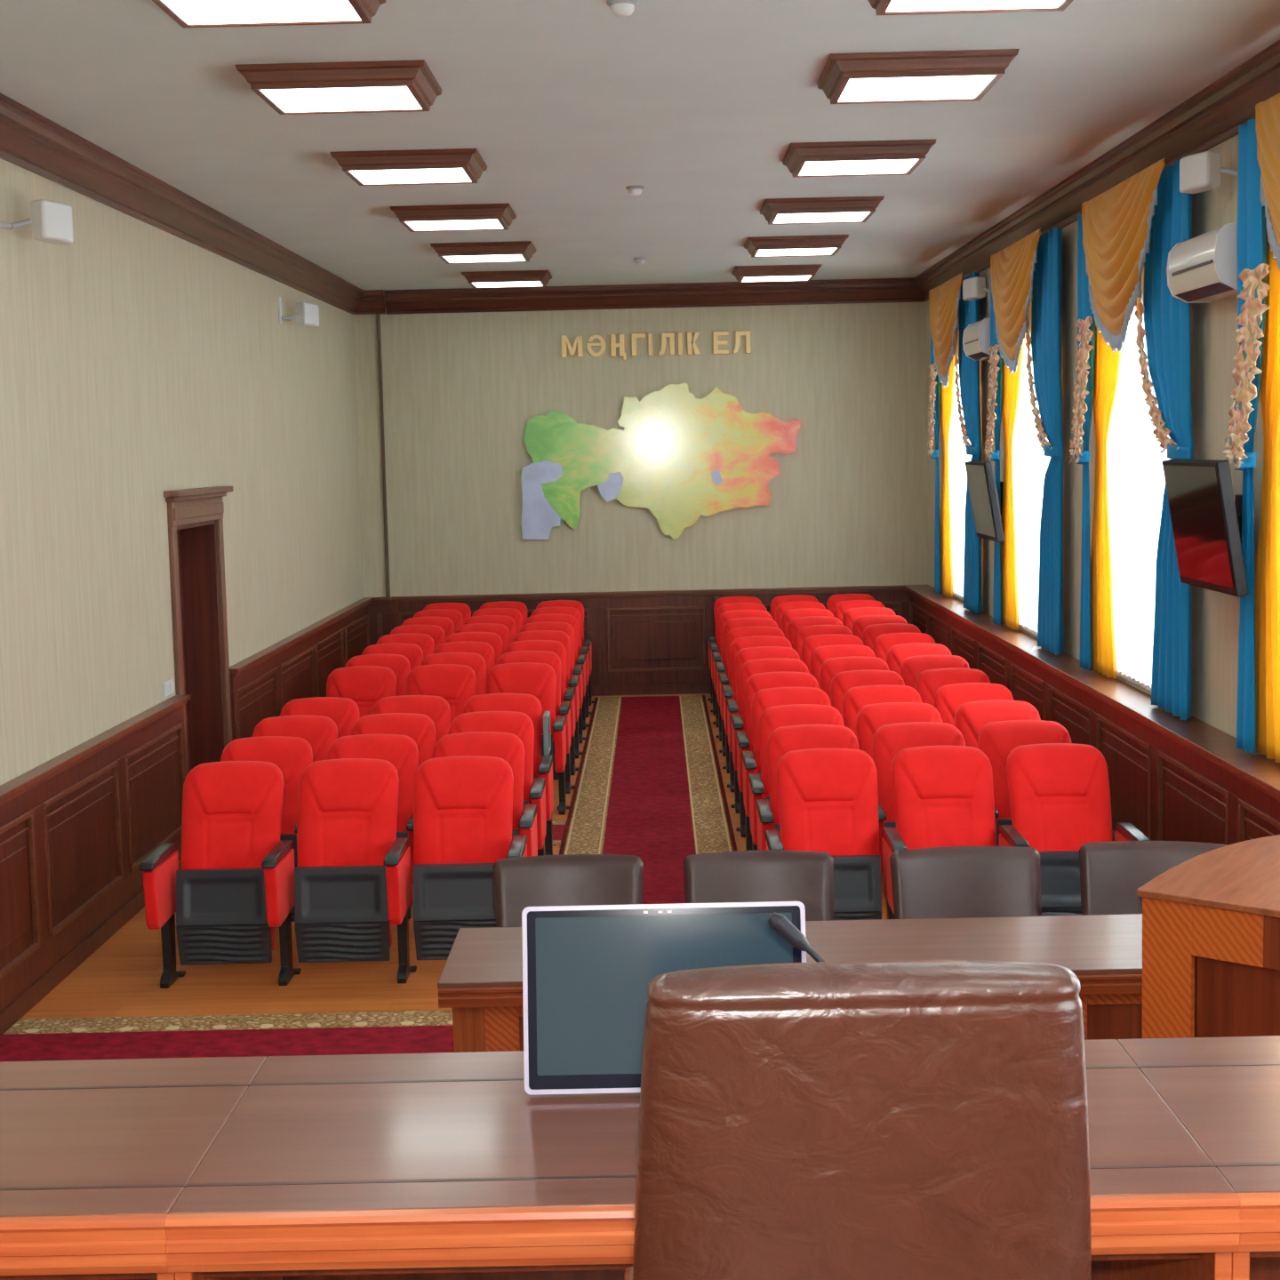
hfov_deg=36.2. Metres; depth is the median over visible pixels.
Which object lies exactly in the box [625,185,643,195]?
smoke detector
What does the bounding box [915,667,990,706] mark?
seat
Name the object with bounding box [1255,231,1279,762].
curtain
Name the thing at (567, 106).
ceiling
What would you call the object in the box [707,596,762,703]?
seat
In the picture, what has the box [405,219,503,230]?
diffuser
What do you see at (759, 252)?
diffuser
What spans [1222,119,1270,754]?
curtain
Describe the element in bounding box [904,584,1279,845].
wall paneling
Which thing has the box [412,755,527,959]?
seat
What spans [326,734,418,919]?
seat
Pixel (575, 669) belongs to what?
seat
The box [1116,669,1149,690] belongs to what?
window
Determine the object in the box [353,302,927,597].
wall
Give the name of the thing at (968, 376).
curtain
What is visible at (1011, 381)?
curtain
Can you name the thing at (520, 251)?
ceiling light
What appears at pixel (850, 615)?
seat
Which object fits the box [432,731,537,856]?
seat
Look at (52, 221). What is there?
wall speaker
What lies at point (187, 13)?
ceiling light
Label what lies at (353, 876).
seat
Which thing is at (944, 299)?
swag valance
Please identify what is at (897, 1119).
chair
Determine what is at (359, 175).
diffuser
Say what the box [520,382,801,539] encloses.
map
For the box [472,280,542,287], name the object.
diffuser
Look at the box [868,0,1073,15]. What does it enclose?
ceiling light
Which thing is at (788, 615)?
seat
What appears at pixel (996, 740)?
seat
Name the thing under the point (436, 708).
seat
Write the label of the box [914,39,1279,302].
trim
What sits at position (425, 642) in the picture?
seat
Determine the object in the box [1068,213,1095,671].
curtain
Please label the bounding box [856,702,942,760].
seat
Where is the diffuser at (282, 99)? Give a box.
[261,86,422,111]
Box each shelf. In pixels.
[0,1272,157,1279]
[203,1252,1200,1277]
[1249,1251,1279,1257]
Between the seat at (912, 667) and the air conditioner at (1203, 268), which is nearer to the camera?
the air conditioner at (1203, 268)
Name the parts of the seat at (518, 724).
backrest, armrest, panel, leg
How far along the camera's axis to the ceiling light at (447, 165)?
10.97 m
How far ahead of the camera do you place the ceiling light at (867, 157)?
11.03 m
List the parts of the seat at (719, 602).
panel, leg, armrest, backrest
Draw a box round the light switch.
[162,678,174,696]
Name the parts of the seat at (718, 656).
panel, leg, armrest, backrest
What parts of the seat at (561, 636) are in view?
backrest, armrest, panel, leg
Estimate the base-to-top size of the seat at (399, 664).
1.050 m
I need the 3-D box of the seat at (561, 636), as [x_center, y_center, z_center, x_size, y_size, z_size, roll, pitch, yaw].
[-0.803,0.474,16.626,0.592,1.050,0.743,-1,6,1]
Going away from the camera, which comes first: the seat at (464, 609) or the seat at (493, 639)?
the seat at (493, 639)
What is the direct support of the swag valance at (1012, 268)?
hanging from the wall at (1214, 346)
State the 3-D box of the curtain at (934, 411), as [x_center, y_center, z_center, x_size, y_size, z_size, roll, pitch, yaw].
[2.861,-1.887,18.909,0.105,2.905,0.714,-1,6,1]
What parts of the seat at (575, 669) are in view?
backrest, armrest, panel, leg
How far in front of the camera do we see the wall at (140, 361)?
11.65 m
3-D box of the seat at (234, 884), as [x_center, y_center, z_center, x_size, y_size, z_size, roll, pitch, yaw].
[-2.065,1.178,9.736,0.675,1.050,0.743,-1,6,1]
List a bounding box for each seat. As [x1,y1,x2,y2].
[139,760,301,988]
[220,736,312,921]
[252,715,337,761]
[280,696,359,738]
[294,758,416,983]
[326,665,396,718]
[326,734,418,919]
[345,654,410,695]
[350,712,435,767]
[361,642,423,670]
[370,695,450,743]
[376,633,434,659]
[390,624,445,648]
[401,616,454,639]
[406,664,476,725]
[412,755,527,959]
[413,608,463,631]
[421,652,486,695]
[423,602,471,623]
[432,641,495,694]
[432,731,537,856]
[444,632,503,665]
[448,711,546,855]
[454,623,510,654]
[462,693,553,855]
[463,615,516,643]
[472,608,522,633]
[479,600,527,626]
[486,662,569,815]
[496,650,574,793]
[504,640,578,775]
[512,630,582,759]
[519,621,585,743]
[525,614,588,729]
[530,606,591,717]
[536,600,593,705]
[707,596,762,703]
[710,602,767,714]
[712,609,772,727]
[715,617,778,741]
[719,625,784,756]
[722,635,791,773]
[726,646,799,791]
[730,657,808,813]
[736,672,819,837]
[741,687,831,850]
[748,704,843,850]
[755,724,886,875]
[764,747,907,920]
[770,594,818,622]
[775,601,825,631]
[781,608,833,639]
[787,616,842,649]
[793,624,852,661]
[801,633,863,674]
[809,644,875,689]
[819,656,888,706]
[826,593,875,616]
[830,669,904,726]
[834,600,885,625]
[842,607,895,631]
[842,684,922,739]
[852,615,907,640]
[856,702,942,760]
[862,623,920,651]
[872,721,999,907]
[873,632,935,662]
[886,642,951,675]
[890,745,1030,849]
[900,655,969,690]
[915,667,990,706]
[933,682,1014,726]
[954,699,1040,748]
[977,720,1071,846]
[1006,743,1151,916]
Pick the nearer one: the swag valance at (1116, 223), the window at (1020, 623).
the swag valance at (1116, 223)
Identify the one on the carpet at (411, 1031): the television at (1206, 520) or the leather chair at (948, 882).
the leather chair at (948, 882)
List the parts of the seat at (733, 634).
panel, leg, armrest, backrest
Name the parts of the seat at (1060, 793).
backrest, panel, armrest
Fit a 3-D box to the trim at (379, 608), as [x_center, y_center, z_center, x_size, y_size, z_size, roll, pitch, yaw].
[-2.740,0.097,20.667,0.260,1.100,0.080,-1,6,1]
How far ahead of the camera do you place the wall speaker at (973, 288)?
16.22 m
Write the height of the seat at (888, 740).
1.050 m
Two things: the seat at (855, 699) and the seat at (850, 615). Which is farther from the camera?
the seat at (850, 615)
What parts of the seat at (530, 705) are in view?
backrest, armrest, panel, leg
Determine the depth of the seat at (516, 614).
19.38 m
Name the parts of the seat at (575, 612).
backrest, armrest, leg, panel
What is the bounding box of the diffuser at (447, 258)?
[443,254,525,263]
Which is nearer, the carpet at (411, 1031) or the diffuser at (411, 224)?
the carpet at (411, 1031)
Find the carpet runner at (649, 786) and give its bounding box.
[559,695,736,903]
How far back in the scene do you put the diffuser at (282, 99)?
8.80 m
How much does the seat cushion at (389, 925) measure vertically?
0.400 m
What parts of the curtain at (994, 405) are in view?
ruffle trim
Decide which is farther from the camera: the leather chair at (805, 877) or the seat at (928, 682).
the seat at (928, 682)
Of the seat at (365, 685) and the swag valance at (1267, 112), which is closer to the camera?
the swag valance at (1267, 112)
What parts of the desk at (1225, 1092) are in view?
panel, edge moulding, panel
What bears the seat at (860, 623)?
on the floor
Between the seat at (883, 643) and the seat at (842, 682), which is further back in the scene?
the seat at (883, 643)
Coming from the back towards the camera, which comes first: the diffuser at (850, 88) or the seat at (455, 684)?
the seat at (455, 684)
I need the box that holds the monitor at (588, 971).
[521,901,806,1094]
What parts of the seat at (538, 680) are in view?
backrest, armrest, panel, leg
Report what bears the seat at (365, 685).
on the floor
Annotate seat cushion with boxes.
[271,927,275,950]
[388,920,391,947]
[410,884,413,907]
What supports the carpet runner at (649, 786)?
on the floor
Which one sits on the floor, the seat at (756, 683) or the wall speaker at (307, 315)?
the seat at (756, 683)
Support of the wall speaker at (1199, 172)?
attached to the wall at (1214, 346)
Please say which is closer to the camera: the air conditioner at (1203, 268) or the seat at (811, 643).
the air conditioner at (1203, 268)
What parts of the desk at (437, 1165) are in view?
panel, panel, edge moulding, panel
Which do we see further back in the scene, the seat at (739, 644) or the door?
the seat at (739, 644)
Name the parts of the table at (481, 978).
post, veneer frame, inset panel, edge moulding, veneer frame, inset panel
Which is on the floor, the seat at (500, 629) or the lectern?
the seat at (500, 629)
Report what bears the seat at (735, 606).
on the floor
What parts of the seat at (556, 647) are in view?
backrest, armrest, panel, leg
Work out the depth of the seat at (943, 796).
9.83 m
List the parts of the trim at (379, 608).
cap rail, panel moulding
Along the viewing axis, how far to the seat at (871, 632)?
16.76 m
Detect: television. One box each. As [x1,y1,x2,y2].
[964,460,1004,542]
[1161,458,1248,596]
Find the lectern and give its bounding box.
[1136,834,1279,1038]
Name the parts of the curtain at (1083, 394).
ruffle trim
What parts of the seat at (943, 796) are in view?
panel, armrest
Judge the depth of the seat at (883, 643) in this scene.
15.90 m
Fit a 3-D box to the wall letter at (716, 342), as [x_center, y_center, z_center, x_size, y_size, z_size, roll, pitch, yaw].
[0.845,-3.100,20.398,0.162,0.230,0.042,-1,6,1]
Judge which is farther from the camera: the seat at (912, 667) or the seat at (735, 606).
the seat at (735, 606)
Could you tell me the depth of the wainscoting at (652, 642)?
20.68 m
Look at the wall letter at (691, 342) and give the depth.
20.38 m
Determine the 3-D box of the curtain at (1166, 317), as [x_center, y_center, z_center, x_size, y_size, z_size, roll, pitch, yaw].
[2.825,-1.069,10.573,0.126,2.905,0.996,-1,6,1]
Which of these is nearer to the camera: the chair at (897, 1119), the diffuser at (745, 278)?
the chair at (897, 1119)
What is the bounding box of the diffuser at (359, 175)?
[349,168,471,183]
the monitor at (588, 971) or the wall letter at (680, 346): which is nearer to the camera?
the monitor at (588, 971)
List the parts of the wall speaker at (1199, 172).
bracket arm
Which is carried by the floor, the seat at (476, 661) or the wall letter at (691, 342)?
the seat at (476, 661)
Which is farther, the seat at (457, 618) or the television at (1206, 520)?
the seat at (457, 618)
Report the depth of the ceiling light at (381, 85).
8.53 m
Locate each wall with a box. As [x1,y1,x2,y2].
[0,158,363,785]
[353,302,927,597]
[925,134,1263,737]
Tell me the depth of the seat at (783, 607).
19.34 m
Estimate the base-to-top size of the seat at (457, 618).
1.050 m
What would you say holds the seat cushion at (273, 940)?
on the seat at (234, 884)
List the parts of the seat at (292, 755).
backrest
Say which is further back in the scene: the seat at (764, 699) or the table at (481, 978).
the seat at (764, 699)
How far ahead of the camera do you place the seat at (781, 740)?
10.75 m
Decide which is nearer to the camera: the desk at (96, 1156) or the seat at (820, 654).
the desk at (96, 1156)
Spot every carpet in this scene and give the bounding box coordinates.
[0,1010,453,1061]
[552,820,566,846]
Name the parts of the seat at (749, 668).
leg, panel, armrest, backrest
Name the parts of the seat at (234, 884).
armrest, panel, leg, foot plate, backrest, armrest, panel, leg, foot plate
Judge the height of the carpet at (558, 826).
0.010 m
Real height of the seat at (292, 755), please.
1.050 m
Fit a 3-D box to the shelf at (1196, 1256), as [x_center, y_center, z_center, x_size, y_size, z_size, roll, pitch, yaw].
[0.109,1.059,3.756,1.745,0.015,0.670,-1,6,1]
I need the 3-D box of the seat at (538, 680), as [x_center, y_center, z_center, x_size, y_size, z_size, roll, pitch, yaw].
[-0.820,0.723,14.094,0.592,1.050,0.743,-1,6,1]
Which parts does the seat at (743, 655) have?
leg, panel, armrest, backrest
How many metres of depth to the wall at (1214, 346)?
10.29 m
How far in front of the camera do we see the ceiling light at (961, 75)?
8.57 m
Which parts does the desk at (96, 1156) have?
edge moulding, panel, panel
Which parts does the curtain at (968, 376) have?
ruffle trim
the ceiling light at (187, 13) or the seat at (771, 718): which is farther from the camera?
the seat at (771, 718)
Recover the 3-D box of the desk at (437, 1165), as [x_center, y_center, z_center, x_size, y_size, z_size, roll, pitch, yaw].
[0.114,1.287,3.756,1.805,0.761,0.885,-1,6,1]
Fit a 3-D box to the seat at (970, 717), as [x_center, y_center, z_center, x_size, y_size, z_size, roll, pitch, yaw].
[2.179,0.917,11.410,0.592,1.050,0.743,-1,6,1]
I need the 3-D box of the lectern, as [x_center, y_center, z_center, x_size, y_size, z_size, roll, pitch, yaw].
[1.991,1.304,5.683,0.864,1.384,0.644,4,8,42]
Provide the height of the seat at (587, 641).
1.050 m
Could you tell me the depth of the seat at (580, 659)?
18.50 m
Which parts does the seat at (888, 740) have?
backrest, panel, armrest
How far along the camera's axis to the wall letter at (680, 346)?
20.38 m
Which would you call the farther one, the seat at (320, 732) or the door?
the door
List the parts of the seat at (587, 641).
backrest, armrest, panel, leg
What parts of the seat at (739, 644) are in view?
panel, leg, armrest, backrest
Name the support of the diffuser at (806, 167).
attached to the ceiling light at (867, 157)
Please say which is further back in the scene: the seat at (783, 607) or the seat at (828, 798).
the seat at (783, 607)
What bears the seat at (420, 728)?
on the floor
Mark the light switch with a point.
(168, 686)
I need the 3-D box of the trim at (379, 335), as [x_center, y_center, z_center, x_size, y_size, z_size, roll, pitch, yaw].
[-2.689,-1.922,20.491,0.035,2.950,0.035,-1,6,1]
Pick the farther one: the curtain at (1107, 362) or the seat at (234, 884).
the curtain at (1107, 362)
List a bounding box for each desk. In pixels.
[0,1056,266,1279]
[164,1039,1240,1279]
[1116,1035,1279,1279]
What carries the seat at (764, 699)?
on the floor
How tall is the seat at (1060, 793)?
1.050 m
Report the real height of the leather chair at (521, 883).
0.900 m
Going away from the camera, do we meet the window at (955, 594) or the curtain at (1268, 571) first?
the curtain at (1268, 571)
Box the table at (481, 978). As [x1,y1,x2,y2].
[437,913,1142,1052]
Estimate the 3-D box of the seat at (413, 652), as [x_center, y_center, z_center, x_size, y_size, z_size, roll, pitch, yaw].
[-2.025,0.584,15.793,0.675,1.050,0.743,-1,6,1]
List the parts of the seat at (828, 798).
armrest, backrest, panel, leg, armrest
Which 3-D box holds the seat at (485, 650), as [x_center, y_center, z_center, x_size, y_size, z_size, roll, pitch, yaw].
[-1.396,0.570,15.787,0.592,1.050,0.743,-1,6,1]
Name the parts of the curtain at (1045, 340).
ruffle trim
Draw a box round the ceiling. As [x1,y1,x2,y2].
[0,0,1279,290]
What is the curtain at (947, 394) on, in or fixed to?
hanging from the wall at (1214, 346)
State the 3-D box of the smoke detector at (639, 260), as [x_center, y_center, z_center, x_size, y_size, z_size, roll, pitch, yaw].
[0.000,-3.381,17.453,0.116,0.057,0.116,-1,6,1]
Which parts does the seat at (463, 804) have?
backrest, armrest, panel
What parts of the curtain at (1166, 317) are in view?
ruffle trim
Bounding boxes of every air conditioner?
[962,317,990,359]
[1166,221,1237,303]
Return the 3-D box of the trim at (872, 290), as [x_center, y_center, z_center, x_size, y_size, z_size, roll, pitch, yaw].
[-0.009,-3.567,20.288,5.960,0.240,0.182,-1,6,1]
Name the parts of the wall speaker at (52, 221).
bracket arm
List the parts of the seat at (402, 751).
backrest, armrest, panel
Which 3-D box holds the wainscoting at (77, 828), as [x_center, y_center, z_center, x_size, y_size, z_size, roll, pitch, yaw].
[-2.935,1.228,9.174,0.095,1.100,23.210,-1,6,1]
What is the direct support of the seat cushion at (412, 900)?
on the seat at (402, 751)
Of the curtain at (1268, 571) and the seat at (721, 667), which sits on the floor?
the seat at (721, 667)
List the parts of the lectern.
veneer frame, inset panel, rail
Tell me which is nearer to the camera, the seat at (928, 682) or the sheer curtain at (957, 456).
the seat at (928, 682)
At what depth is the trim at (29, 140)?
11.77 m
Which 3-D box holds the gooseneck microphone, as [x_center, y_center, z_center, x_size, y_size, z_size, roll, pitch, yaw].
[0.326,0.704,3.463,0.191,0.449,0.110,-1,6,1]
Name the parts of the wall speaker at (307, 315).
wall plate, bracket arm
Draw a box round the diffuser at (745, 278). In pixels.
[742,275,810,281]
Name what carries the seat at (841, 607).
on the floor
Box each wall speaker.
[0,199,73,245]
[277,296,319,327]
[962,276,990,300]
[1179,151,1238,193]
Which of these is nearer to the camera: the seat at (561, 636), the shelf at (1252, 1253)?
the shelf at (1252, 1253)
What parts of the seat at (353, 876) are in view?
backrest, armrest, panel, leg, foot plate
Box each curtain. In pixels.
[927,331,941,593]
[940,328,956,597]
[948,305,980,599]
[953,272,982,614]
[984,272,1003,624]
[1000,341,1023,630]
[1024,227,1063,655]
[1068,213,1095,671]
[1090,324,1121,679]
[1134,155,1193,719]
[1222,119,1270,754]
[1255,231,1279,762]
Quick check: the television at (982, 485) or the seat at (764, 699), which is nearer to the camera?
the seat at (764, 699)
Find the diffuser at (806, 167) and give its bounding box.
[798,159,918,175]
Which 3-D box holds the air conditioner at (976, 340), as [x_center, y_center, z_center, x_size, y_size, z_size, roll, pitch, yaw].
[2.847,-2.491,16.185,0.224,0.316,0.800,-1,6,1]
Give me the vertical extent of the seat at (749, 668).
1.050 m
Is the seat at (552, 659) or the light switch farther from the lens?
the seat at (552, 659)
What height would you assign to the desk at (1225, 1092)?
0.761 m
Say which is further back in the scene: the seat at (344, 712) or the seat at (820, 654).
the seat at (820, 654)
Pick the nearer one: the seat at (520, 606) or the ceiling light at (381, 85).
the ceiling light at (381, 85)
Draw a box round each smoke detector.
[607,0,637,16]
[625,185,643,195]
[633,256,646,264]
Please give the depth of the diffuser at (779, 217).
13.82 m
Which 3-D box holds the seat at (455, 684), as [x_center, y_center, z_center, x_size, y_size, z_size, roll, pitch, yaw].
[-1.407,0.736,14.099,0.592,1.050,0.743,-1,6,1]
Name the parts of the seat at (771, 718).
leg, panel, armrest, backrest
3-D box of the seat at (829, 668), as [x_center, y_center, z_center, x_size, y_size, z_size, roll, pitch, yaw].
[1.611,0.678,13.983,0.592,1.050,0.743,-1,6,1]
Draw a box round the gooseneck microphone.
[768,912,825,961]
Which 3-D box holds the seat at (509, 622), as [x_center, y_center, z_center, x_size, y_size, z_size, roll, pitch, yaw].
[-1.379,0.321,18.319,0.592,1.050,0.743,-1,6,1]
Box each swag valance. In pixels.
[928,272,963,387]
[990,227,1041,373]
[1081,157,1165,351]
[1255,92,1279,270]
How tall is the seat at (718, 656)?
1.050 m
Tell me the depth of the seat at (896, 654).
15.05 m
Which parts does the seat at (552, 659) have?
backrest, armrest, panel, leg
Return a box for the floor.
[21,693,887,1018]
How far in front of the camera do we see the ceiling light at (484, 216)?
13.44 m
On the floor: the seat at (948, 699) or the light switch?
the seat at (948, 699)
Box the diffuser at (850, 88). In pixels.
[837,75,994,102]
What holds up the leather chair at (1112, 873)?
on the carpet at (411, 1031)
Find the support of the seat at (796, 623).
on the floor
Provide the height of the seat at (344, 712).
1.050 m
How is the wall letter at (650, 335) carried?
attached to the wall at (847, 507)
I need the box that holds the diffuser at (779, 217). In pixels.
[773,211,870,223]
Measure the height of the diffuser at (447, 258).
0.010 m
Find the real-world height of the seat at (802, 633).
1.050 m
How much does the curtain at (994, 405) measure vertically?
2.905 m
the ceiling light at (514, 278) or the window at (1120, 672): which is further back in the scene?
the ceiling light at (514, 278)
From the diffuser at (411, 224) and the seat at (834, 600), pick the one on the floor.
the seat at (834, 600)
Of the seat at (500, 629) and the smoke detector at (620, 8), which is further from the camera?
the seat at (500, 629)
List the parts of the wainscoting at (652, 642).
cap rail, panel moulding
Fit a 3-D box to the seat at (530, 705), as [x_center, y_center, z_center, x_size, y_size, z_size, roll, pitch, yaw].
[-0.833,0.899,12.293,0.592,1.050,0.743,-1,6,1]
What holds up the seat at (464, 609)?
on the floor
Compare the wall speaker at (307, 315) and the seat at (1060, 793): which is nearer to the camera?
the seat at (1060, 793)
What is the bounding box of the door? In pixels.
[163,486,233,775]
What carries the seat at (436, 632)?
on the floor
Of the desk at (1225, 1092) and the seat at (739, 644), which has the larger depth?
the seat at (739, 644)
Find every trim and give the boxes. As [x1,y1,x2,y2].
[0,92,363,314]
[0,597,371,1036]
[355,277,925,314]
[367,597,391,645]
[376,313,390,597]
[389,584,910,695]
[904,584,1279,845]
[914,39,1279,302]
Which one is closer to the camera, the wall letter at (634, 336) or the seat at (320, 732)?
the seat at (320, 732)
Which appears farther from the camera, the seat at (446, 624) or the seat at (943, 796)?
the seat at (446, 624)
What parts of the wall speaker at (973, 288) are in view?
bracket arm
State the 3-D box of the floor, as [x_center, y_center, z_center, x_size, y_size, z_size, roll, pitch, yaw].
[0.011,1.768,9.232,6.760,0.120,23.630,-1,6,1]
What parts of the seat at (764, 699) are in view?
leg, panel, armrest, backrest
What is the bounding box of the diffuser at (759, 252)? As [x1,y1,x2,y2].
[755,248,836,255]
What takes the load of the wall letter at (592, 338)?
attached to the wall at (847, 507)
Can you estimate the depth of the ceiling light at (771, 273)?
18.48 m
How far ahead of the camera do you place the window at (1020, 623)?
15.03 m
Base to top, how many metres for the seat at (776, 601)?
1.050 m
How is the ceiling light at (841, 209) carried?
attached to the ceiling
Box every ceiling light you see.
[152,0,386,28]
[235,59,442,114]
[330,148,487,185]
[389,203,516,231]
[430,240,535,263]
[461,270,551,287]
[731,264,822,282]
[744,234,848,257]
[760,195,884,224]
[782,139,935,177]
[816,48,1019,103]
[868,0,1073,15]
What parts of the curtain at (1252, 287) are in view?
ruffle trim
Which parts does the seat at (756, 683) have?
panel, leg, armrest, backrest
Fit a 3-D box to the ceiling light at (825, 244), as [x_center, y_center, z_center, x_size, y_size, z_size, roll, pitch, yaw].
[1.292,-3.272,16.260,0.820,0.100,0.720,-1,6,1]
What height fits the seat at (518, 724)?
1.050 m
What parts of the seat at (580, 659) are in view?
backrest, armrest, panel, leg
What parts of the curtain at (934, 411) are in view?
ruffle trim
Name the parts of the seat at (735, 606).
panel, leg, armrest, backrest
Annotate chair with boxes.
[493,854,643,927]
[623,960,1091,1279]
[683,850,833,920]
[889,846,1041,919]
[1079,840,1226,915]
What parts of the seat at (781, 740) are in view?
panel, armrest, backrest, panel, armrest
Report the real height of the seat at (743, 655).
1.050 m
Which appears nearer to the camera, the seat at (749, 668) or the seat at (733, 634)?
the seat at (749, 668)
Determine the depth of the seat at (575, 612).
19.34 m
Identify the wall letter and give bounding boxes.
[561,335,583,357]
[586,334,605,357]
[610,334,625,359]
[631,333,645,356]
[648,333,652,355]
[658,332,674,355]
[678,332,682,354]
[687,332,700,354]
[712,331,728,353]
[732,330,751,353]
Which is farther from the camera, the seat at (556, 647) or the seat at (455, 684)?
the seat at (556, 647)
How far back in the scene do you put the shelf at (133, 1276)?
3.43 m
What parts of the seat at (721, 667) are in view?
leg, panel, armrest, backrest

